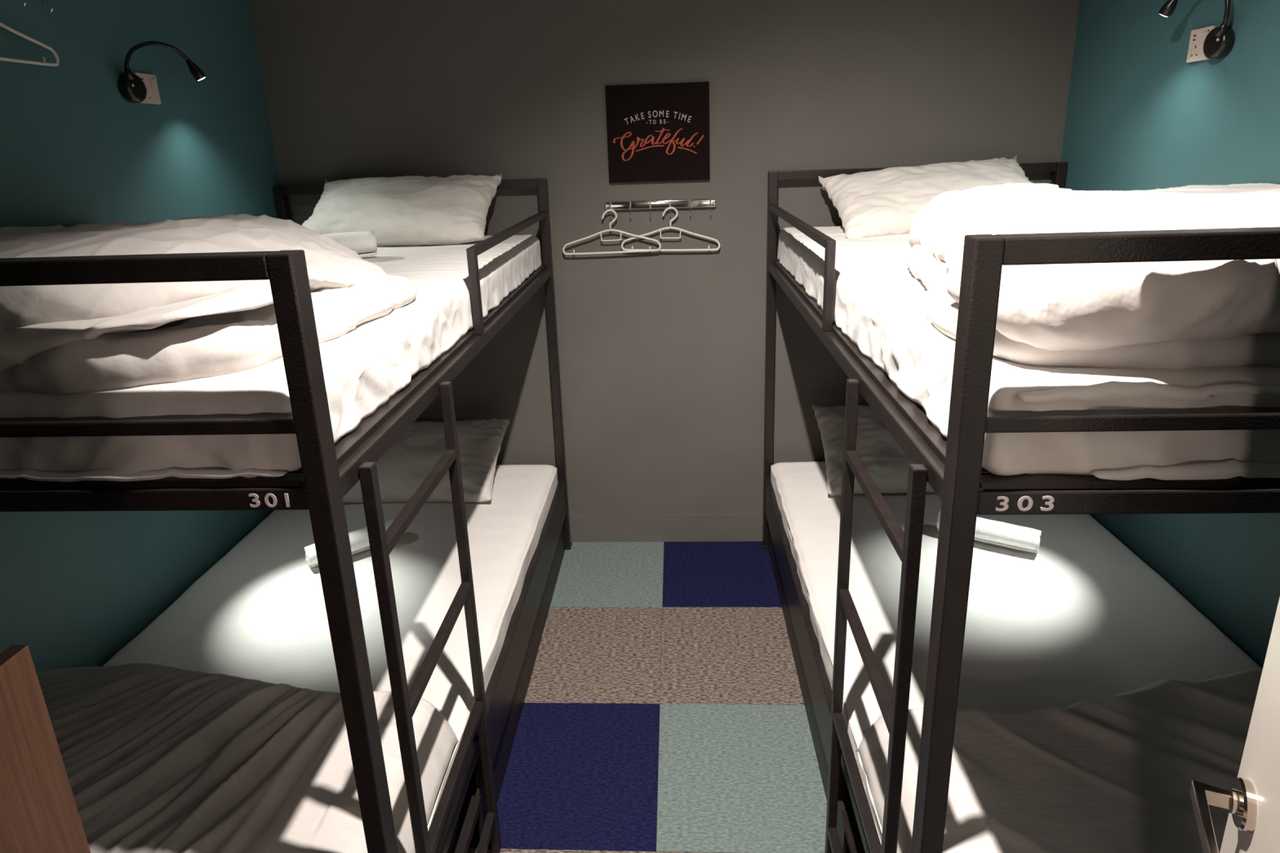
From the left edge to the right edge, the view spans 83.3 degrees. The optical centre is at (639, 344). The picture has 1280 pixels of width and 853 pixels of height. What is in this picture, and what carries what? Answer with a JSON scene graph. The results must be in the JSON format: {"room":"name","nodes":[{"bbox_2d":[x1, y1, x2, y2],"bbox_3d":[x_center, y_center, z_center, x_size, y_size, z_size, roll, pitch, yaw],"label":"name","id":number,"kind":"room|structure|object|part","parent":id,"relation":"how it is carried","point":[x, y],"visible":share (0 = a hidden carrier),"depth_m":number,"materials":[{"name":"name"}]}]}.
{"room":"dormitory","nodes":[
{"label":"dormitory","id":0,"kind":"room"},
{"bbox_2d":[0,0,279,671],"bbox_3d":[-1.556,-0.017,1.553,0.100,2.850,2.930,-1,15,3],"label":"wall","id":1,"kind":"structure","parent":0,"point":[77,588],"depth_m":2.03,"materials":[{"name":"teal paint"}]},
{"bbox_2d":[17,0,53,13],"bbox_3d":[-1.497,-0.808,1.606,0.042,0.063,0.436,-1,15,3],"label":"hook rack","id":2,"kind":"object","parent":1,"relation":"attached to","point":[43,1],"visible":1,"depth_m":1.80,"materials":[{"name":"silver metal"}]},
{"bbox_2d":[0,22,59,66],"bbox_3d":[-1.480,-0.733,1.613,0.008,0.174,0.394,-1,15,3],"label":"clothes hanger","id":3,"kind":"object","parent":2,"relation":"hanging from","point":[55,55],"visible":1,"depth_m":1.74,"materials":[{"name":"beige plastic"}]},
{"bbox_2d":[133,71,160,104],"bbox_3d":[-1.481,-0.772,2.171,0.012,0.086,0.086,-1,15,3],"label":"wall socket","id":4,"kind":"object","parent":1,"relation":"attached to","point":[153,96],"visible":0.8,"depth_m":2.18,"materials":[{"name":"plastic"}]},
{"bbox_2d":[149,78,155,87],"bbox_3d":[-1.477,-0.794,2.183,0.004,0.024,0.016,-1,15,3],"label":"rocker switch","id":5,"kind":"object","parent":4,"relation":"attached to","point":[152,81],"depth_m":2.18,"materials":[{"name":"plastic"}]},
{"bbox_2d":[118,40,205,102],"bbox_3d":[-1.438,-0.816,2.164,0.065,0.177,0.265,4,17,21],"label":"reading lamp","id":6,"kind":"object","parent":1,"relation":"attached to","point":[131,86],"visible":1,"depth_m":2.09,"materials":[{"name":"black plastic"}]},
{"bbox_2d":[656,542,664,835],"bbox_3d":[0.030,1.492,1.184,3.250,0.054,4.500,-1,15,3],"label":"floor","id":7,"kind":"structure","parent":0,"point":[664,542],"depth_m":2.30,"materials":[{"name":"carpet"}]},
{"bbox_2d":[448,541,853,852],"bbox_3d":[0.065,1.154,2.294,1.999,0.006,1.979,-1,15,3],"label":"floor","id":8,"kind":"structure","parent":7,"relation":"on","point":[732,778],"depth_m":2.24,"materials":[{"name":"multicoloured carpet"}]},
{"bbox_2d":[0,177,572,852],"bbox_3d":[-0.909,0.397,2.114,1.104,1.611,1.965,-1,15,3],"label":"bunk bed","id":9,"kind":"object","parent":8,"relation":"on","point":[329,470],"visible":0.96,"depth_m":1.15,"materials":[{"name":"black paint"}]},
{"bbox_3d":[-0.990,-0.096,0.981,1.015,0.034,0.038,-1,15,3],"label":"foot rail","id":10,"kind":"part","parent":9,"relation":"part of","materials":[{"name":"black metal"}]},
{"bbox_3d":[-0.983,0.120,1.038,1.015,0.022,0.026,-1,15,3],"label":"foot rail","id":11,"kind":"part","parent":9,"relation":"part of","materials":[{"name":"black metal"}]},
{"bbox_2d":[0,234,541,481],"bbox_3d":[-0.949,-0.116,1.953,1.067,0.129,1.926,-1,15,3],"label":"mattress","id":12,"kind":"object","parent":9,"relation":"on","point":[363,367],"visible":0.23,"depth_m":1.06,"materials":[{"name":"white fabric"}]},
{"bbox_2d":[0,213,417,394],"bbox_3d":[-1.004,-0.155,1.501,1.002,0.211,1.021,-1,15,3],"label":"duvet","id":13,"kind":"object","parent":12,"relation":"on","point":[76,339],"visible":0.82,"depth_m":1.11,"materials":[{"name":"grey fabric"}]},
{"bbox_2d":[321,231,377,257],"bbox_3d":[-0.981,-0.304,2.243,0.304,0.080,0.086,-9,17,-24],"label":"rolled towel","id":14,"kind":"object","parent":12,"relation":"on","point":[363,242],"visible":0.44,"depth_m":2.25,"materials":[{"name":"white fabric"}]},
{"bbox_2d":[302,173,502,246],"bbox_3d":[-0.885,-0.499,2.666,0.700,0.239,0.359,-1,15,3],"label":"pillow","id":15,"kind":"object","parent":12,"relation":"on","point":[407,210],"visible":0.91,"depth_m":2.58,"materials":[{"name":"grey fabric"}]},
{"bbox_3d":[-1.399,0.151,3.066,0.034,1.611,0.039,-1,15,3],"label":"post","id":16,"kind":"part","parent":9,"relation":"part of","materials":[{"name":"black metal"}]},
{"bbox_2d":[102,464,557,831],"bbox_3d":[-0.910,0.823,2.231,1.049,0.132,1.871,-1,15,3],"label":"mattress","id":17,"kind":"object","parent":9,"relation":"on","point":[259,612],"visible":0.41,"depth_m":2.18,"materials":[{"name":"white fabric"}]},
{"bbox_2d":[35,662,458,852],"bbox_3d":[-0.950,0.962,1.543,1.051,0.356,0.632,-1,15,3],"label":"duvet","id":18,"kind":"object","parent":17,"relation":"on","point":[157,757],"visible":0.79,"depth_m":1.46,"materials":[{"name":"grey fabric"}]},
{"bbox_2d":[304,519,401,568],"bbox_3d":[-0.958,0.664,2.423,0.304,0.071,0.076,-12,19,-33],"label":"rolled towel","id":19,"kind":"object","parent":17,"relation":"on","point":[358,539],"visible":0.29,"depth_m":2.40,"materials":[{"name":"white fabric"}]},
{"bbox_2d":[342,416,509,503],"bbox_3d":[-0.920,0.464,2.889,0.740,0.225,0.388,-1,15,3],"label":"pillow","id":20,"kind":"object","parent":17,"relation":"on","point":[402,468],"visible":0.52,"depth_m":2.81,"materials":[{"name":"grey fabric"}]},
{"bbox_3d":[-0.441,0.649,1.161,0.034,1.601,0.039,-1,15,3],"label":"post","id":21,"kind":"part","parent":9,"relation":"part of","materials":[{"name":"black metal"}]},
{"bbox_3d":[-0.403,0.792,1.288,0.022,1.257,0.020,-1,15,3],"label":"ladder rail","id":22,"kind":"part","parent":9,"relation":"part of","materials":[{"name":"black metal"}]},
{"bbox_3d":[-0.901,-0.620,2.832,1.015,0.034,0.032,-1,15,3],"label":"head rail","id":23,"kind":"part","parent":9,"relation":"part of","materials":[{"name":"black metal"}]},
{"bbox_3d":[-0.407,-0.040,1.967,0.022,0.034,1.883,-1,15,3],"label":"rail","id":24,"kind":"part","parent":9,"relation":"part of","materials":[{"name":"black metal"}]},
{"bbox_3d":[-0.418,1.188,1.566,0.032,0.026,0.454,-1,15,3],"label":"rail","id":25,"kind":"part","parent":9,"relation":"part of","materials":[{"name":"black metal"}]},
{"bbox_3d":[-0.385,0.685,1.672,0.022,1.257,0.020,-1,15,3],"label":"ladder rail","id":26,"kind":"part","parent":9,"relation":"part of","materials":[{"name":"black metal"}]},
{"bbox_3d":[-0.415,-0.134,1.824,0.022,0.223,0.022,-1,15,3],"label":"guard post","id":27,"kind":"part","parent":9,"relation":"part of","materials":[{"name":"black metal"}]},
{"bbox_3d":[-0.394,-0.373,2.310,0.022,0.022,1.043,-1,15,3],"label":"guard rail","id":28,"kind":"part","parent":9,"relation":"part of","materials":[{"name":"black metal"}]},
{"bbox_3d":[-0.367,0.847,2.463,0.026,0.162,1.398,-1,15,3],"label":"rail","id":29,"kind":"part","parent":9,"relation":"part of","materials":[{"name":"black metal"}]},
{"bbox_3d":[-0.369,1.017,2.498,0.008,0.173,1.421,-1,15,3],"label":"board","id":30,"kind":"part","parent":9,"relation":"part of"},
{"bbox_3d":[-0.352,0.131,3.010,0.034,1.611,0.039,-1,15,3],"label":"post","id":31,"kind":"part","parent":9,"relation":"part of","materials":[{"name":"black metal"}]},
{"bbox_2d":[761,161,1279,852],"bbox_3d":[1.012,0.364,1.999,1.122,1.611,1.992,-1,15,3],"label":"bunk bed","id":32,"kind":"object","parent":8,"relation":"on","point":[952,465],"visible":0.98,"depth_m":1.03,"materials":[{"name":"black paint"}]},
{"bbox_3d":[0.535,0.114,2.962,0.034,1.611,0.039,-1,15,3],"label":"post","id":33,"kind":"part","parent":32,"relation":"part of","materials":[{"name":"black metal"}]},
{"bbox_3d":[0.483,-0.386,2.250,0.022,0.022,1.070,-1,15,3],"label":"guard rail","id":34,"kind":"part","parent":32,"relation":"part of","materials":[{"name":"black metal"}]},
{"bbox_3d":[0.519,0.834,2.402,0.026,0.162,1.426,-1,15,3],"label":"rail","id":35,"kind":"part","parent":32,"relation":"part of","materials":[{"name":"black metal"}]},
{"bbox_3d":[0.532,1.003,2.436,0.008,0.173,1.448,-1,15,3],"label":"board","id":36,"kind":"part","parent":32,"relation":"part of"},
{"bbox_3d":[0.461,-0.143,1.751,0.022,0.223,0.022,-1,15,3],"label":"guard post","id":37,"kind":"part","parent":32,"relation":"part of","materials":[{"name":"black metal"}]},
{"bbox_3d":[0.446,0.676,1.601,0.022,1.257,0.020,-1,15,3],"label":"ladder rail","id":38,"kind":"part","parent":32,"relation":"part of","materials":[{"name":"black metal"}]},
{"bbox_3d":[0.486,1.178,1.492,0.032,0.026,0.454,-1,15,3],"label":"rail","id":39,"kind":"part","parent":32,"relation":"part of","materials":[{"name":"black metal"}]},
{"bbox_3d":[0.472,-0.053,1.907,0.022,0.034,1.910,-1,15,3],"label":"rail","id":40,"kind":"part","parent":32,"relation":"part of","materials":[{"name":"black metal"}]},
{"bbox_3d":[0.427,0.783,1.217,0.022,1.257,0.020,-1,15,3],"label":"ladder rail","id":41,"kind":"part","parent":32,"relation":"part of","materials":[{"name":"black metal"}]},
{"bbox_3d":[1.042,-0.656,2.728,1.032,0.034,0.032,-1,15,3],"label":"head rail","id":42,"kind":"part","parent":32,"relation":"part of","materials":[{"name":"black metal"}]},
{"bbox_3d":[0.445,0.639,1.088,0.034,1.601,0.039,-1,15,3],"label":"post","id":43,"kind":"part","parent":32,"relation":"part of","materials":[{"name":"black metal"}]},
{"bbox_2d":[770,462,1262,845],"bbox_3d":[1.040,0.790,2.115,1.069,0.134,1.908,-1,15,3],"label":"mattress","id":44,"kind":"object","parent":32,"relation":"on","point":[1082,617],"visible":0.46,"depth_m":2.02,"materials":[{"name":"white fabric"}]},
{"bbox_2d":[812,402,933,495],"bbox_3d":[1.072,0.397,2.795,0.740,0.255,0.372,-1,15,3],"label":"pillow","id":45,"kind":"object","parent":44,"relation":"on","point":[883,458],"visible":0.32,"depth_m":2.75,"materials":[{"name":"grey fabric"}]},
{"bbox_2d":[936,509,1041,553],"bbox_3d":[1.139,0.609,2.359,0.304,0.073,0.080,7,18,30],"label":"rolled towel","id":46,"kind":"object","parent":44,"relation":"on","point":[987,531],"visible":0.6,"depth_m":2.31,"materials":[{"name":"white fabric"}]},
{"bbox_2d":[855,670,1262,852],"bbox_3d":[1.014,0.945,1.433,1.070,0.337,0.664,-1,15,3],"label":"duvet","id":47,"kind":"object","parent":44,"relation":"on","point":[1113,773],"visible":0.81,"depth_m":1.41,"materials":[{"name":"grey fabric"}]},
{"bbox_2d":[777,226,1279,480],"bbox_3d":[1.016,-0.151,1.835,1.078,0.131,1.948,-1,15,3],"label":"mattress","id":48,"kind":"object","parent":32,"relation":"on","point":[878,302],"visible":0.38,"depth_m":0.96,"materials":[{"name":"white fabric"}]},
{"bbox_2d":[818,154,1034,238],"bbox_3d":[1.051,-0.525,2.555,0.750,0.260,0.367,-2,15,0],"label":"pillow","id":49,"kind":"object","parent":48,"relation":"on","point":[885,202],"visible":0.63,"depth_m":2.51,"materials":[{"name":"grey fabric"}]},
{"bbox_2d":[905,182,1279,369],"bbox_3d":[1.011,-0.206,1.405,1.039,0.226,1.100,-1,15,3],"label":"duvet","id":50,"kind":"object","parent":48,"relation":"on","point":[1173,315],"visible":0.85,"depth_m":0.97,"materials":[{"name":"grey fabric"}]},
{"bbox_3d":[1.600,0.094,2.905,0.034,1.611,0.039,-1,15,3],"label":"post","id":51,"kind":"part","parent":32,"relation":"part of","materials":[{"name":"black metal"}]},
{"bbox_3d":[0.959,0.091,0.908,1.032,0.022,0.026,-1,15,3],"label":"foot rail","id":52,"kind":"part","parent":32,"relation":"part of","materials":[{"name":"black metal"}]},
{"bbox_3d":[0.952,-0.126,0.851,1.032,0.034,0.038,-1,15,3],"label":"foot rail","id":53,"kind":"part","parent":32,"relation":"part of","materials":[{"name":"black metal"}]},
{"bbox_3d":[-0.765,1.640,0.635,0.499,0.006,0.549,-1,15,3],"label":"tile","id":54,"kind":"structure","parent":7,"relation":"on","visible":0},
{"bbox_2d":[0,644,90,852],"bbox_3d":[-0.855,1.045,0.729,0.050,1.096,0.820,-1,15,3],"label":"wooden panel","id":55,"kind":"object","parent":54,"relation":"on","point":[39,813],"visible":1,"depth_m":0.97,"materials":[{"name":"brown wood"}]},
{"bbox_2d":[249,0,1079,515],"bbox_3d":[0.086,-0.452,2.927,3.250,2.850,0.100,-1,15,3],"label":"wall","id":56,"kind":"structure","parent":0,"point":[661,354],"depth_m":2.80,"materials":[{"name":"grey paint"}]},
{"bbox_2d":[604,81,710,182],"bbox_3d":[0.072,-0.811,2.765,0.392,0.359,0.021,-1,15,3],"label":"wall sign","id":57,"kind":"object","parent":56,"relation":"attached to","point":[656,131],"visible":1,"depth_m":2.75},
{"bbox_2d":[604,198,715,217],"bbox_3d":[0.082,-0.536,2.830,0.436,0.063,0.042,-1,15,3],"label":"hook rack","id":58,"kind":"object","parent":56,"relation":"attached to","point":[698,202],"visible":1,"depth_m":2.83,"materials":[{"name":"silver metal"}]},
{"bbox_2d":[562,208,661,254],"bbox_3d":[-0.114,-0.447,2.850,0.394,0.174,0.008,-2,15,3],"label":"clothes hanger","id":59,"kind":"object","parent":58,"relation":"hanging from","point":[610,210],"visible":1,"depth_m":2.86,"materials":[{"name":"beige plastic"}]},
{"bbox_3d":[-0.112,-0.410,2.861,0.394,0.097,0.008,-2,15,3],"label":"frame","id":60,"kind":"part","parent":59,"relation":"part of","materials":[{"name":"beige plastic"}]},
{"bbox_2d":[621,206,719,251],"bbox_3d":[0.123,-0.456,2.845,0.394,0.174,0.008,0,16,3],"label":"clothes hanger","id":61,"kind":"object","parent":58,"relation":"hanging from","point":[670,207],"visible":1,"depth_m":2.85,"materials":[{"name":"beige plastic"}]},
{"bbox_3d":[0.123,-0.419,2.856,0.394,0.097,0.008,0,16,3],"label":"frame","id":62,"kind":"part","parent":61,"relation":"part of","materials":[{"name":"beige plastic"}]},
{"bbox_2d":[568,514,763,542],"bbox_3d":[0.127,0.822,3.225,3.048,0.133,0.005,-1,15,3],"label":"baseboard","id":63,"kind":"structure","parent":56,"relation":"attached to","point":[656,527],"depth_m":3.22,"materials":[{"name":"grey paint"}]},
{"bbox_2d":[1060,0,1279,668],"bbox_3d":[1.589,-0.077,1.385,0.100,2.850,2.930,-1,15,3],"label":"wall","id":64,"kind":"structure","parent":0,"point":[1140,116],"depth_m":2.06,"materials":[{"name":"teal paint"}]},
{"bbox_2d":[1158,0,1235,58],"bbox_3d":[1.505,-0.873,1.937,0.077,0.206,0.184,-10,17,-26],"label":"reading lamp","id":65,"kind":"object","parent":64,"relation":"attached to","point":[1219,42],"visible":1,"depth_m":1.90,"materials":[{"name":"black plastic"}]},
{"bbox_2d":[1186,25,1215,62],"bbox_3d":[1.550,-0.830,1.992,0.012,0.086,0.086,-1,15,3],"label":"wall socket","id":66,"kind":"object","parent":64,"relation":"attached to","point":[1195,51],"visible":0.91,"depth_m":2.00,"materials":[{"name":"plastic"}]},
{"bbox_2d":[1200,31,1207,41],"bbox_3d":[1.545,-0.843,1.970,0.004,0.024,0.016,-1,15,3],"label":"rocker switch","id":67,"kind":"object","parent":66,"relation":"attached to","point":[1203,34],"depth_m":1.97,"materials":[{"name":"plastic"}]},
{"bbox_3d":[-0.054,0.358,0.011,3.250,2.850,0.100,-1,15,3],"label":"wall","id":68,"kind":"structure","parent":0,"visible":0},
{"bbox_2d":[1189,597,1279,852],"bbox_3d":[0.503,0.556,0.505,0.091,2.052,0.740,6,17,28],"label":"door","id":69,"kind":"structure","parent":68,"relation":"in","point":[1252,802],"depth_m":0.76,"materials":[{"name":"white paint"}]},
{"bbox_3d":[0.604,0.510,0.742,0.041,0.025,0.140,6,17,28],"label":"lever","id":70,"kind":"part","parent":69,"relation":"part of","materials":[{"name":"metal"}]},
{"bbox_3d":[0.653,0.498,0.780,0.011,0.052,0.052,6,17,28],"label":"handle","id":71,"kind":"part","parent":69,"relation":"part of","materials":[{"name":"metal"}]}
]}

